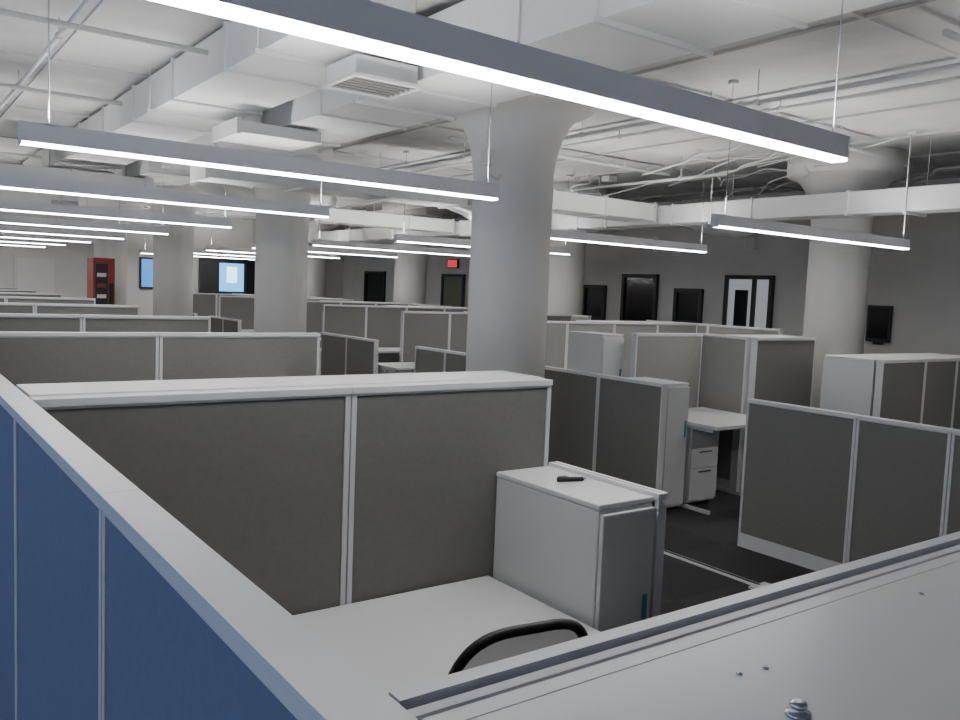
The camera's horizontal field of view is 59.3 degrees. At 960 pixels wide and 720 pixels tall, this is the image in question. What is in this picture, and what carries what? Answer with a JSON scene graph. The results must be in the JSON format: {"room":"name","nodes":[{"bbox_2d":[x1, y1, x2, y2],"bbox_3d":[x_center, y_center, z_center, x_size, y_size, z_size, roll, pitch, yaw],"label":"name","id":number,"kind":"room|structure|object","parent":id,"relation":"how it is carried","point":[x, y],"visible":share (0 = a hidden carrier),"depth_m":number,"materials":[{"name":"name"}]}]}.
{"room":"open-plan office","nodes":[
{"label":"open-plan office","id":0,"kind":"room"},
{"bbox_2d":[0,203,344,315],"bbox_3d":[-10.488,-2.248,21.998,15.200,3.550,0.150,-1,6,-36],"label":"wall","id":1,"kind":"structure","parent":0,"point":[72,257],"depth_m":22.69,"materials":[{"name":"white paint"}]},
{"bbox_2d":[13,254,57,293],"bbox_3d":[-11.262,-1.551,21.380,1.000,2.200,0.070,-1,6,-36],"label":"door","id":2,"kind":"structure","parent":1,"relation":"in","point":[39,273],"depth_m":21.30,"materials":[{"name":"white paint"}]},
{"bbox_2d":[139,257,152,288],"bbox_3d":[-9.043,-2.364,22.898,0.400,0.850,0.065,-1,6,-36],"label":"wall display","id":3,"kind":"object","parent":1,"relation":"attached to","point":[145,263],"visible":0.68,"depth_m":22.85,"materials":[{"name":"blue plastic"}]},
{"bbox_2d":[0,0,959,226],"bbox_3d":[-2.487,-2.869,10.893,15.600,0.150,27.400,-1,6,-36],"label":"ceiling","id":4,"kind":"structure","parent":0,"point":[865,47],"depth_m":7.36,"materials":[{"name":"paint"}]},
{"bbox_2d":[0,242,45,247],"bbox_3d":[-11.343,-3.219,18.997,2.782,1.194,0.080,-1,6,-36],"label":"pendant light","id":5,"kind":"object","parent":4,"relation":"hanging from","point":[1,243],"visible":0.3,"depth_m":19.55,"materials":[{"name":"white"}]},
{"bbox_2d":[0,237,65,245],"bbox_3d":[-9.866,-2.991,16.955,2.782,1.194,0.080,-1,6,-36],"label":"pendant light","id":6,"kind":"object","parent":4,"relation":"hanging from","point":[14,240],"visible":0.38,"depth_m":17.42,"materials":[{"name":"white"}]},
{"bbox_2d":[0,232,90,242],"bbox_3d":[-8.389,-2.764,14.914,2.782,1.194,0.080,-1,6,-36],"label":"pendant light","id":7,"kind":"object","parent":4,"relation":"hanging from","point":[2,234],"visible":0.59,"depth_m":15.29,"materials":[{"name":"white"}]},
{"bbox_2d":[0,0,92,109],"bbox_3d":[-4.294,-2.532,7.765,0.054,0.156,22.000,-1,6,-36],"label":"conduit","id":8,"kind":"object","parent":4,"relation":"attached to","point":[59,35],"visible":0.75,"depth_m":6.19,"materials":[{"name":"white"}]},
{"bbox_2d":[0,83,122,105],"bbox_3d":[-5.176,-2.453,6.640,4.450,0.198,0.060,-1,6,-36],"label":"pipe","id":9,"kind":"object","parent":4,"relation":"hanging from","point":[3,85],"visible":1,"depth_m":7.63,"materials":[{"name":"white"}]},
{"bbox_2d":[0,199,123,239],"bbox_3d":[-6.912,-2.536,12.872,2.782,1.194,0.080,-1,6,-36],"label":"pendant light","id":10,"kind":"object","parent":4,"relation":"hanging from","point":[3,228],"visible":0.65,"depth_m":13.16,"materials":[{"name":"white"}]},
{"bbox_2d":[0,180,168,234],"bbox_3d":[-5.435,-2.308,10.831,2.782,1.194,0.080,-1,6,-36],"label":"pendant light","id":11,"kind":"object","parent":4,"relation":"hanging from","point":[6,219],"visible":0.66,"depth_m":11.02,"materials":[{"name":"white"}]},
{"bbox_2d":[0,8,208,55],"bbox_3d":[-3.717,-2.213,4.624,4.450,0.228,0.060,-1,6,-36],"label":"pipe","id":12,"kind":"object","parent":4,"relation":"hanging from","point":[3,12],"visible":1,"depth_m":5.51,"materials":[{"name":"white"}]},
{"bbox_2d":[0,184,231,227],"bbox_3d":[-3.958,-2.081,8.790,2.782,1.194,0.080,-1,6,-36],"label":"pendant light","id":13,"kind":"object","parent":4,"relation":"hanging from","point":[5,205],"visible":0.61,"depth_m":8.87,"materials":[{"name":"white"}]},
{"bbox_2d":[0,133,329,217],"bbox_3d":[-2.481,-1.853,6.748,2.782,1.194,0.080,-1,6,-36],"label":"pendant light","id":14,"kind":"object","parent":4,"relation":"hanging from","point":[7,181],"visible":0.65,"depth_m":6.70,"materials":[{"name":"white"}]},
{"bbox_2d":[17,0,415,194],"bbox_3d":[-4.910,-2.691,10.769,0.820,0.380,14.403,-1,6,-36],"label":"air duct","id":15,"kind":"object","parent":4,"relation":"hanging from","point":[248,70],"visible":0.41,"depth_m":6.54,"materials":[{"name":"metal"}]},
{"bbox_2d":[0,189,50,203],"bbox_3d":[-8.520,-2.815,14.467,2.003,0.306,0.636,-1,6,-36],"label":"air duct","id":16,"kind":"object","parent":15,"relation":"attached to","point":[5,194],"visible":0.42,"depth_m":14.57,"materials":[{"name":"metal"}]},
{"bbox_2d":[321,53,423,99],"bbox_3d":[-0.695,-1.820,5.429,0.500,0.140,0.460,-1,6,-36],"label":"diffuser","id":17,"kind":"object","parent":15,"relation":"attached to","point":[358,74],"visible":1,"depth_m":5.33,"materials":[{"name":"white painted metal"}]},
{"bbox_2d":[194,249,254,256],"bbox_3d":[-5.931,-3.110,20.335,3.042,1.194,0.080,-1,6,-36],"label":"pendant light","id":18,"kind":"object","parent":4,"relation":"hanging from","point":[196,251],"visible":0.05,"depth_m":20.19,"materials":[{"name":"white"}]},
{"bbox_2d":[194,254,254,259],"bbox_3d":[-6.928,-2.798,22.871,1.646,0.076,0.080,-1,6,-36],"label":"pendant light","id":19,"kind":"object","parent":4,"relation":"hanging from","point":[200,255],"depth_m":22.81,"materials":[{"name":"white"}]},
{"bbox_2d":[205,227,254,253],"bbox_3d":[-5.244,-2.504,17.677,1.044,0.479,0.080,-1,6,-36],"label":"pendant light","id":20,"kind":"object","parent":4,"relation":"hanging from","point":[252,250],"depth_m":17.63,"materials":[{"name":"white"}]},
{"bbox_2d":[18,0,499,200],"bbox_3d":[-1.003,-1.626,4.707,2.782,1.194,0.080,-1,6,-36],"label":"pendant light","id":21,"kind":"object","parent":4,"relation":"hanging from","point":[35,134],"visible":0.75,"depth_m":4.50,"materials":[{"name":"white"}]},
{"bbox_2d":[250,203,397,257],"bbox_3d":[-2.895,-2.642,16.139,3.042,1.194,0.080,-1,6,-36],"label":"pendant light","id":22,"kind":"object","parent":4,"relation":"hanging from","point":[252,245],"visible":0.48,"depth_m":16.43,"materials":[{"name":"white"}]},
{"bbox_2d":[308,252,339,258],"bbox_3d":[-3.519,-2.350,18.943,0.759,0.102,0.080,-1,6,-36],"label":"pendant light","id":23,"kind":"object","parent":4,"relation":"hanging from","point":[310,254],"depth_m":18.91,"materials":[{"name":"white"}]},
{"bbox_2d":[311,194,469,256],"bbox_3d":[-1.377,-2.408,14.041,3.042,1.194,0.080,-1,6,-36],"label":"pendant light","id":24,"kind":"object","parent":4,"relation":"hanging from","point":[314,242],"visible":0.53,"depth_m":13.94,"materials":[{"name":"white"}]},
{"bbox_2d":[394,234,470,247],"bbox_3d":[-0.651,-1.616,11.433,1.219,0.106,0.080,-1,6,-36],"label":"pendant light","id":25,"kind":"object","parent":4,"relation":"hanging from","point":[405,238],"depth_m":11.39,"materials":[{"name":"white"}]},
{"bbox_2d":[0,0,959,226],"bbox_3d":[-2.491,-2.784,10.901,15.200,0.022,27.000,-1,6,-36],"label":"ceiling pipes","id":26,"kind":"structure","parent":4,"relation":"hanging from","point":[858,17],"depth_m":7.70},
{"bbox_2d":[481,107,502,180],"bbox_3d":[0.112,-1.872,6.601,0.143,0.924,0.123,-1,6,-36],"label":"conduit","id":27,"kind":"object","parent":4,"relation":"attached to","point":[484,153],"visible":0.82,"depth_m":6.60,"materials":[{"name":"white"}]},
{"bbox_2d":[149,0,849,162],"bbox_3d":[0.349,-1.394,2.557,3.012,1.194,0.081,-1,6,-38],"label":"pendant light","id":28,"kind":"object","parent":4,"relation":"hanging from","point":[362,25],"visible":1,"depth_m":2.38,"materials":[{"name":"white"}]},
{"bbox_2d":[110,0,894,190],"bbox_3d":[-0.634,-2.111,6.430,0.860,0.480,16.503,-1,6,-36],"label":"air duct","id":29,"kind":"object","parent":4,"relation":"hanging from","point":[619,35],"visible":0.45,"depth_m":4.66,"materials":[{"name":"metal"}]},
{"bbox_2d":[0,163,152,188],"bbox_3d":[-5.332,-2.343,11.001,1.903,0.231,0.636,-1,6,-36],"label":"air duct","id":30,"kind":"object","parent":29,"relation":"attached to","point":[13,169],"visible":0.46,"depth_m":10.75,"materials":[{"name":"metal"}]},
{"bbox_2d":[188,181,336,207],"bbox_3d":[-3.119,-2.533,13.007,0.629,0.495,3.150,5,5,27],"label":"flexible duct","id":31,"kind":"object","parent":29,"relation":"attached to","point":[211,188],"visible":0.26,"depth_m":12.25,"materials":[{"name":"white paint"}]},
{"bbox_2d":[309,208,454,233],"bbox_3d":[-1.729,-2.440,14.774,2.763,0.256,0.536,-1,6,-36],"label":"air duct","id":32,"kind":"object","parent":31,"relation":"attached to","point":[352,218],"visible":0.77,"depth_m":14.60,"materials":[{"name":"metal"}]},
{"bbox_2d":[211,117,320,150],"bbox_3d":[-1.863,-1.953,7.357,0.753,0.131,0.636,-1,6,-36],"label":"air duct","id":33,"kind":"object","parent":29,"relation":"attached to","point":[235,130],"visible":1,"depth_m":7.20,"materials":[{"name":"metal"}]},
{"bbox_2d":[190,165,462,208],"bbox_3d":[-1.721,-2.108,10.108,3.306,0.261,0.536,-1,6,-36],"label":"air duct","id":34,"kind":"object","parent":29,"relation":"attached to","point":[197,173],"visible":0.57,"depth_m":9.80,"materials":[{"name":"metal"}]},
{"bbox_2d":[446,197,471,220],"bbox_3d":[-0.258,-2.289,12.376,0.598,0.592,2.775,2,5,-5],"label":"flexible duct","id":35,"kind":"object","parent":34,"relation":"attached to","point":[465,210],"visible":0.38,"depth_m":11.22,"materials":[{"name":"metal"}]},
{"bbox_2d":[366,158,726,211],"bbox_3d":[-0.969,-2.954,15.453,0.054,0.306,13.400,-1,6,-36],"label":"conduit","id":36,"kind":"object","parent":4,"relation":"hanging from","point":[680,178],"visible":0.43,"depth_m":11.37,"materials":[{"name":"white"}]},
{"bbox_2d":[449,136,669,175],"bbox_3d":[1.112,-2.520,10.315,3.550,0.161,0.066,-1,6,-36],"label":"pipe","id":37,"kind":"object","parent":4,"relation":"hanging from","point":[624,167],"visible":0.62,"depth_m":10.59,"materials":[{"name":"white"}]},
{"bbox_2d":[551,157,709,252],"bbox_3d":[1.659,-1.941,9.846,3.042,1.194,0.080,-1,6,-36],"label":"pendant light","id":38,"kind":"object","parent":4,"relation":"hanging from","point":[555,234],"visible":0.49,"depth_m":9.93,"materials":[{"name":"white"}]},
{"bbox_2d":[308,135,959,244],"bbox_3d":[1.706,-2.365,12.743,0.450,0.820,21.003,-1,6,-36],"label":"air duct","id":39,"kind":"object","parent":4,"relation":"hanging from","point":[921,200],"visible":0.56,"depth_m":9.99,"materials":[{"name":"metal"}]},
{"bbox_2d":[468,189,656,222],"bbox_3d":[1.131,-1.999,10.821,2.763,0.256,0.536,-1,6,-36],"label":"air duct","id":40,"kind":"object","parent":39,"relation":"attached to","point":[564,203],"visible":0.64,"depth_m":10.90,"materials":[{"name":"metal"}]},
{"bbox_2d":[691,224,755,238],"bbox_3d":[3.595,-1.984,12.225,0.531,0.473,3.023,3,5,3],"label":"flexible duct","id":41,"kind":"object","parent":39,"relation":"attached to","point":[728,233],"visible":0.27,"depth_m":12.54,"materials":[{"name":"metal"}]},
{"bbox_2d":[358,181,959,228],"bbox_3d":[2.660,-2.679,14.020,0.054,0.326,20.000,-1,6,-36],"label":"conduit","id":42,"kind":"object","parent":4,"relation":"hanging from","point":[956,182],"visible":0.16,"depth_m":11.97,"materials":[{"name":"white"}]},
{"bbox_2d":[380,62,959,169],"bbox_3d":[-1.669,-2.698,11.815,0.054,0.276,18.500,-1,6,-36],"label":"conduit","id":43,"kind":"object","parent":4,"relation":"hanging from","point":[756,102],"visible":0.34,"depth_m":6.32,"materials":[{"name":"white"}]},
{"bbox_2d":[411,76,959,172],"bbox_3d":[-0.417,-2.736,11.787,0.054,0.096,20.000,-1,6,-36],"label":"conduit","id":44,"kind":"object","parent":4,"relation":"attached to","point":[780,108],"visible":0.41,"depth_m":7.35,"materials":[{"name":"white"}]},
{"bbox_2d":[456,179,959,219],"bbox_3d":[2.823,-2.707,14.135,0.054,0.276,20.000,-1,6,-36],"label":"conduit","id":45,"kind":"object","parent":4,"relation":"hanging from","point":[959,179],"visible":0.11,"depth_m":12.21,"materials":[{"name":"white"}]},
{"bbox_2d":[569,138,959,202],"bbox_3d":[2.010,-2.563,12.786,4.494,0.323,9.655,-1,6,-36],"label":"cable bundle","id":46,"kind":"object","parent":4,"relation":"hanging from","point":[776,154],"visible":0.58,"depth_m":10.01,"materials":[{"name":"white"}]},
{"bbox_2d":[711,91,886,158],"bbox_3d":[2.862,-2.215,7.897,3.550,0.231,0.066,-1,6,-36],"label":"pipe","id":47,"kind":"object","parent":4,"relation":"hanging from","point":[855,149],"visible":0.18,"depth_m":8.70,"materials":[{"name":"white"}]},
{"bbox_2d":[710,80,915,249],"bbox_3d":[3.177,-1.707,7.748,3.042,1.194,0.080,-1,6,-36],"label":"pendant light","id":48,"kind":"object","parent":4,"relation":"hanging from","point":[717,220],"visible":1,"depth_m":7.57,"materials":[{"name":"white"}]},
{"bbox_2d":[942,28,959,42],"bbox_3d":[4.206,-2.033,6.039,3.550,0.181,0.066,-1,6,-36],"label":"pipe","id":49,"kind":"object","parent":4,"relation":"hanging from","point":[946,32],"visible":1,"depth_m":5.02,"materials":[{"name":"white"}]},
{"bbox_2d":[343,178,959,354],"bbox_3d":[3.661,-1.145,15.535,0.150,3.550,27.000,-1,6,-36],"label":"wall","id":50,"kind":"structure","parent":0,"point":[921,283],"depth_m":13.68,"materials":[{"name":"grey paint"}]},
{"bbox_2d":[363,271,385,301],"bbox_3d":[-3.124,-1.496,24.715,0.102,2.200,1.200,-1,6,-36],"label":"door","id":51,"kind":"structure","parent":50,"relation":"in","point":[374,281],"depth_m":24.65,"materials":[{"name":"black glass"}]},
{"bbox_2d":[440,274,465,306],"bbox_3d":[-0.731,-1.102,21.409,0.102,2.150,1.000,-1,6,-36],"label":"door","id":52,"kind":"structure","parent":50,"relation":"in","point":[452,285],"depth_m":21.35,"materials":[{"name":"grey"}]},
{"bbox_2d":[582,285,606,319],"bbox_3d":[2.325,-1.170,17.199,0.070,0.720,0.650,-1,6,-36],"label":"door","id":53,"kind":"structure","parent":50,"relation":"in","point":[594,296],"depth_m":17.17,"materials":[{"name":"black glass"}]},
{"bbox_2d":[619,274,659,320],"bbox_3d":[3.015,-0.550,16.231,0.102,2.200,0.910,-1,6,-36],"label":"door","id":54,"kind":"structure","parent":50,"relation":"in","point":[639,292],"depth_m":16.18,"materials":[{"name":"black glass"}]},
{"bbox_2d":[672,288,703,323],"bbox_3d":[3.753,-0.965,15.225,0.070,0.650,0.640,-1,6,-36],"label":"window","id":55,"kind":"structure","parent":50,"relation":"in","point":[687,303],"depth_m":15.22,"materials":[{"name":"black glass"}]},
{"bbox_2d":[722,275,775,327],"bbox_3d":[4.466,-0.327,14.226,0.102,2.200,0.960,-1,6,-36],"label":"door","id":56,"kind":"structure","parent":50,"relation":"in","point":[748,300],"depth_m":14.16,"materials":[{"name":"grey"}]},
{"bbox_2d":[744,233,757,249],"bbox_3d":[4.532,-1.980,14.089,0.105,0.280,0.180,-1,6,-36],"label":"wall speaker","id":57,"kind":"object","parent":50,"relation":"attached to","point":[751,242],"visible":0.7,"depth_m":14.03,"materials":[{"name":"white paint"}]},
{"bbox_2d":[865,305,892,344],"bbox_3d":[5.834,-0.513,12.344,0.080,0.570,0.360,-1,6,-36],"label":"wall display","id":58,"kind":"object","parent":50,"relation":"attached to","point":[879,318],"visible":1,"depth_m":12.32,"materials":[{"name":"black plastic"}]},
{"bbox_2d":[660,490,815,614],"bbox_3d":[-2.635,0.790,11.194,15.200,0.100,27.000,-1,6,-36],"label":"floor","id":59,"kind":"structure","parent":0,"point":[712,539],"depth_m":5.74,"materials":[{"name":"carpet"}]},
{"bbox_2d":[0,292,61,297],"bbox_3d":[-7.653,-0.336,13.015,2.170,1.440,0.068,-1,6,-36],"label":"wall","id":60,"kind":"structure","parent":59,"relation":"on","point":[19,294],"depth_m":13.31,"materials":[{"name":"black"}]},
{"bbox_2d":[0,296,95,303],"bbox_3d":[-6.194,-0.111,10.998,2.170,1.440,0.068,-1,6,-36],"label":"wall","id":61,"kind":"structure","parent":59,"relation":"on","point":[9,299],"depth_m":11.20,"materials":[{"name":"black"}]},
{"bbox_2d":[0,302,139,314],"bbox_3d":[-4.725,0.119,8.926,2.120,1.440,0.068,-1,6,-36],"label":"wall","id":62,"kind":"structure","parent":59,"relation":"on","point":[19,308],"depth_m":9.04,"materials":[{"name":"black"}]},
{"bbox_2d":[87,257,114,304],"bbox_3d":[-7.986,-1.080,17.758,0.420,2.120,0.625,-1,6,-36],"label":"vending machine","id":63,"kind":"object","parent":59,"relation":"on","point":[100,271],"visible":0.39,"depth_m":17.48,"materials":[{"name":"red metal"}]},
{"bbox_2d":[0,313,210,331],"bbox_3d":[-3.227,0.353,6.814,2.070,1.440,0.068,-1,6,-36],"label":"wall","id":64,"kind":"structure","parent":59,"relation":"on","point":[9,322],"depth_m":6.82,"materials":[{"name":"black"}]},
{"bbox_2d":[79,196,141,304],"bbox_3d":[-8.511,-1.955,19.402,1.320,3.550,1.320,-1,6,-36],"label":"concrete column","id":65,"kind":"structure","parent":59,"relation":"on","point":[116,249],"depth_m":19.07,"materials":[{"name":"paint"}]},
{"bbox_2d":[0,332,320,385],"bbox_3d":[-1.922,0.556,4.992,2.050,1.440,0.068,-1,6,-36],"label":"wall","id":66,"kind":"structure","parent":59,"relation":"on","point":[25,357],"depth_m":4.90,"materials":[{"name":"black"}]},
{"bbox_2d":[149,183,211,315],"bbox_3d":[-5.592,-1.505,15.368,1.320,3.550,1.320,-1,6,-36],"label":"concrete column","id":67,"kind":"structure","parent":59,"relation":"on","point":[173,253],"depth_m":15.07,"materials":[{"name":"paint"}]},
{"bbox_2d":[0,374,417,719],"bbox_3d":[-5.289,0.185,7.843,0.058,1.440,21.598,-1,6,-36],"label":"wall","id":68,"kind":"structure","parent":59,"relation":"on","point":[112,608],"depth_m":1.18,"materials":[{"name":"blue"}]},
{"bbox_2d":[209,316,241,331],"bbox_3d":[-4.743,-0.247,15.627,0.068,1.070,1.598,-1,6,-36],"label":"wall","id":69,"kind":"structure","parent":59,"relation":"on","point":[218,324],"depth_m":15.51,"materials":[{"name":"black"}]},
{"bbox_2d":[198,257,254,293],"bbox_3d":[-7.055,-1.776,24.347,2.100,2.500,0.153,-1,6,-36],"label":"wall","id":70,"kind":"structure","parent":59,"relation":"on","point":[216,275],"depth_m":24.06,"materials":[{"name":"black"}]},
{"bbox_2d":[193,293,307,316],"bbox_3d":[-5.678,-0.878,20.581,3.098,1.440,0.068,-1,6,-36],"label":"wall","id":71,"kind":"structure","parent":59,"relation":"on","point":[204,304],"depth_m":19.94,"materials":[{"name":"black"}]},
{"bbox_2d":[218,295,352,328],"bbox_3d":[-4.218,-0.653,18.564,3.098,1.440,0.068,-1,6,-36],"label":"wall","id":72,"kind":"structure","parent":59,"relation":"on","point":[233,307],"depth_m":17.87,"materials":[{"name":"black"}]},
{"bbox_2d":[29,378,552,615],"bbox_3d":[-0.477,0.801,2.719,1.725,1.440,0.068,-1,6,-36],"label":"wall","id":73,"kind":"structure","parent":59,"relation":"on","point":[321,497],"depth_m":2.65,"materials":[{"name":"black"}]},
{"bbox_2d":[16,370,541,396],"bbox_3d":[-0.555,0.276,2.817,1.729,0.424,0.276,-1,6,-36],"label":"upper cabinet","id":74,"kind":"object","parent":73,"relation":"attached to","point":[80,388],"visible":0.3,"depth_m":2.63,"materials":[{"name":"grey paint"}]},
{"bbox_2d":[253,147,333,332],"bbox_3d":[-2.672,-1.055,11.334,1.320,3.550,1.320,-1,6,-36],"label":"concrete column","id":75,"kind":"structure","parent":59,"relation":"on","point":[281,240],"depth_m":11.03,"materials":[{"name":"paint"}]},
{"bbox_2d":[307,222,338,297],"bbox_3d":[-4.440,-2.032,22.339,1.320,3.550,1.320,-1,6,-36],"label":"concrete column","id":76,"kind":"structure","parent":59,"relation":"on","point":[316,281],"depth_m":22.01,"materials":[{"name":"paint"}]},
{"bbox_2d":[306,301,408,336],"bbox_3d":[-2.759,-0.428,16.547,3.098,1.440,0.068,-1,6,-36],"label":"wall","id":77,"kind":"structure","parent":59,"relation":"on","point":[314,308],"depth_m":16.22,"materials":[{"name":"black"}]},
{"bbox_2d":[320,347,399,362],"bbox_3d":[-1.523,0.190,13.910,3.000,0.740,0.690,-1,6,-36],"label":"desk","id":78,"kind":"object","parent":59,"relation":"on","point":[388,354],"visible":0.02,"depth_m":14.17,"materials":[{"name":"white laminate"}]},
{"bbox_2d":[320,332,465,375],"bbox_3d":[-1.152,0.306,10.665,0.068,1.070,3.898,-1,6,-36],"label":"wall","id":79,"kind":"structure","parent":59,"relation":"on","point":[340,354],"depth_m":11.15,"materials":[{"name":"black"}]},
{"bbox_2d":[322,304,467,347],"bbox_3d":[-1.299,-0.203,14.530,3.098,1.440,0.068,-1,6,-36],"label":"wall","id":80,"kind":"structure","parent":59,"relation":"on","point":[381,323],"depth_m":14.07,"materials":[{"name":"black"}]},
{"bbox_2d":[378,362,414,373],"bbox_3d":[-0.063,0.415,11.892,3.000,0.740,0.690,-1,6,-36],"label":"desk","id":81,"kind":"object","parent":59,"relation":"on","point":[394,366],"visible":0.2,"depth_m":10.99,"materials":[{"name":"white laminate"}]},
{"bbox_2d":[382,202,442,303],"bbox_3d":[-1.521,-1.582,18.305,1.320,3.550,1.320,-1,6,-36],"label":"concrete column","id":82,"kind":"structure","parent":59,"relation":"on","point":[410,268],"depth_m":17.97,"materials":[{"name":"paint"}]},
{"bbox_2d":[293,576,599,694],"bbox_3d":[-0.364,1.188,2.351,1.455,0.740,0.725,-1,6,-36],"label":"desk","id":83,"kind":"object","parent":59,"relation":"on","point":[401,640],"visible":0.29,"depth_m":2.57,"materials":[{"name":"white laminate"}]},
{"bbox_2d":[399,311,571,361],"bbox_3d":[0.161,0.022,12.512,3.098,1.440,0.068,-1,6,-36],"label":"wall","id":84,"kind":"structure","parent":59,"relation":"on","point":[439,330],"depth_m":11.85,"materials":[{"name":"black"}]},
{"bbox_2d":[448,618,587,674],"bbox_3d":[-0.041,1.077,2.304,0.650,0.992,0.688,0,5,-27],"label":"office chair","id":85,"kind":"object","parent":59,"relation":"on","point":[507,642],"visible":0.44,"depth_m":1.96,"materials":[{"name":"grey"}]},
{"bbox_2d":[452,93,594,377],"bbox_3d":[0.247,-0.605,7.300,1.320,3.550,1.320,-1,6,-36],"label":"concrete column","id":86,"kind":"structure","parent":59,"relation":"on","point":[510,245],"depth_m":6.97,"materials":[{"name":"paint"}]},
{"bbox_2d":[493,466,654,631],"bbox_3d":[0.297,0.979,2.913,0.244,1.117,0.557,-1,6,-36],"label":"storage cabinet","id":87,"kind":"object","parent":59,"relation":"on","point":[583,550],"visible":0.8,"depth_m":2.72,"materials":[{"name":"metal"}]},
{"bbox_2d":[547,182,606,314],"bbox_3d":[1.398,-1.132,14.271,1.320,3.550,1.320,-1,6,-36],"label":"concrete column","id":88,"kind":"structure","parent":59,"relation":"on","point":[566,272],"depth_m":13.94,"materials":[{"name":"paint"}]},
{"bbox_2d":[567,331,623,376],"bbox_3d":[1.036,0.459,7.755,0.264,1.420,0.482,-1,6,-36],"label":"cabinet","id":89,"kind":"object","parent":59,"relation":"on","point":[588,351],"visible":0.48,"depth_m":7.57,"materials":[{"name":"metal"}]},
{"bbox_2d":[544,366,668,490],"bbox_3d":[1.014,0.654,7.500,0.068,1.070,1.598,-1,6,-36],"label":"wall","id":90,"kind":"structure","parent":59,"relation":"on","point":[614,426],"depth_m":7.30,"materials":[{"name":"black"}]},
{"bbox_2d":[548,461,668,617],"bbox_3d":[0.412,0.970,2.997,0.046,1.130,0.548,-1,6,-36],"label":"wall","id":91,"kind":"structure","parent":59,"relation":"on","point":[660,497],"depth_m":2.75,"materials":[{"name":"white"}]},
{"bbox_2d":[545,321,697,377],"bbox_3d":[1.620,0.247,10.495,3.098,1.440,0.068,-1,6,-36],"label":"wall","id":92,"kind":"structure","parent":59,"relation":"on","point":[557,333],"depth_m":10.29,"materials":[{"name":"black"}]},
{"bbox_2d":[576,320,683,322],"bbox_3d":[1.992,-0.283,10.992,1.706,0.443,0.398,-1,6,-36],"label":"upper cabinet","id":93,"kind":"object","parent":92,"relation":"attached to","point":[576,320],"visible":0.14,"depth_m":10.88,"materials":[{"name":"grey paint"}]},
{"bbox_2d":[628,377,689,509],"bbox_3d":[1.474,0.703,7.151,0.269,1.067,0.512,-1,6,-36],"label":"tower","id":94,"kind":"object","parent":59,"relation":"on","point":[678,392],"visible":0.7,"depth_m":6.96,"materials":[{"name":"metal"}]},
{"bbox_2d":[629,333,702,407],"bbox_3d":[1.706,0.470,7.818,0.898,1.440,0.068,-1,6,-36],"label":"wall","id":95,"kind":"structure","parent":59,"relation":"on","point":[667,356],"depth_m":7.76,"materials":[{"name":"black"}]},
{"bbox_2d":[554,313,782,334],"bbox_3d":[2.026,0.088,12.630,0.068,1.440,5.598,-1,6,-36],"label":"wall","id":96,"kind":"structure","parent":59,"relation":"on","point":[701,328],"depth_m":10.92,"materials":[{"name":"black"}]},
{"bbox_2d":[389,531,959,719],"bbox_3d":[1.001,0.963,1.482,2.670,1.440,0.068,-1,6,-36],"label":"wall","id":97,"kind":"structure","parent":59,"relation":"on","point":[468,694],"depth_m":0.80,"materials":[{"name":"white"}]},
{"bbox_2d":[470,561,959,719],"bbox_3d":[1.137,0.479,1.199,2.574,0.421,0.460,-1,6,-36],"label":"upper cabinet","id":98,"kind":"object","parent":97,"relation":"attached to","point":[891,651],"visible":1,"depth_m":0.73,"materials":[{"name":"grey paint"}]},
{"bbox_2d":[784,698,811,719],"bbox_3d":[0.247,0.270,0.655,0.020,0.012,0.020,-1,6,-36],"label":"bolt","id":99,"kind":"object","parent":98,"relation":"on","point":[797,710],"visible":1,"depth_m":0.65,"materials":[{"name":"silver metal"}]},
{"bbox_2d":[683,428,718,505],"bbox_3d":[1.769,0.880,7.383,0.360,0.700,0.510,-1,6,-36],"label":"drawer pedestal","id":100,"kind":"object","parent":59,"relation":"on","point":[701,458],"visible":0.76,"depth_m":7.16,"materials":[{"name":"grey paint"}]},
{"bbox_2d":[680,407,745,514],"bbox_3d":[2.004,0.864,7.458,0.890,0.740,0.900,-1,6,-36],"label":"desk","id":101,"kind":"object","parent":59,"relation":"on","point":[710,420],"visible":0.4,"depth_m":7.49,"materials":[{"name":"white laminate"}]},
{"bbox_2d":[664,549,769,588],"bbox_3d":[1.107,1.303,6.090,0.160,0.016,2.300,-1,6,-36],"label":"floor track","id":102,"kind":"object","parent":59,"relation":"on","point":[754,585],"visible":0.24,"depth_m":5.46,"materials":[{"name":"white"}]},
{"bbox_2d":[698,333,750,491],"bbox_3d":[2.260,0.484,7.923,0.068,1.440,0.538,-1,6,-36],"label":"wall","id":103,"kind":"structure","parent":59,"relation":"on","point":[725,359],"depth_m":7.84,"materials":[{"name":"black"}]},
{"bbox_2d":[747,337,816,406],"bbox_3d":[2.826,0.505,7.951,0.928,1.440,0.068,-1,6,-36],"label":"wall","id":104,"kind":"structure","parent":59,"relation":"on","point":[781,369],"depth_m":7.87,"materials":[{"name":"black"}]},
{"bbox_2d":[787,146,907,407],"bbox_3d":[4.317,-0.682,10.236,1.320,3.550,1.320,-1,6,-36],"label":"concrete column","id":105,"kind":"structure","parent":59,"relation":"on","point":[838,272],"depth_m":9.91,"materials":[{"name":"paint"}]},
{"bbox_2d":[737,398,959,570],"bbox_3d":[2.812,0.948,4.811,0.068,1.070,3.108,-1,6,-36],"label":"wall","id":106,"kind":"structure","parent":59,"relation":"on","point":[821,489],"depth_m":5.44,"materials":[{"name":"black"}]},
{"bbox_2d":[820,353,959,415],"bbox_3d":[4.043,0.606,8.172,1.906,1.300,0.503,-1,6,-36],"label":"storage cabinet","id":107,"kind":"object","parent":59,"relation":"on","point":[848,380],"visible":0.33,"depth_m":7.59,"materials":[{"name":"metal"}]},
{"bbox_2d":[872,357,959,428],"bbox_3d":[4.217,0.633,7.931,1.898,1.300,0.068,-1,6,-36],"label":"wall","id":108,"kind":"structure","parent":59,"relation":"on","point":[920,390],"depth_m":7.71,"materials":[{"name":"black"}]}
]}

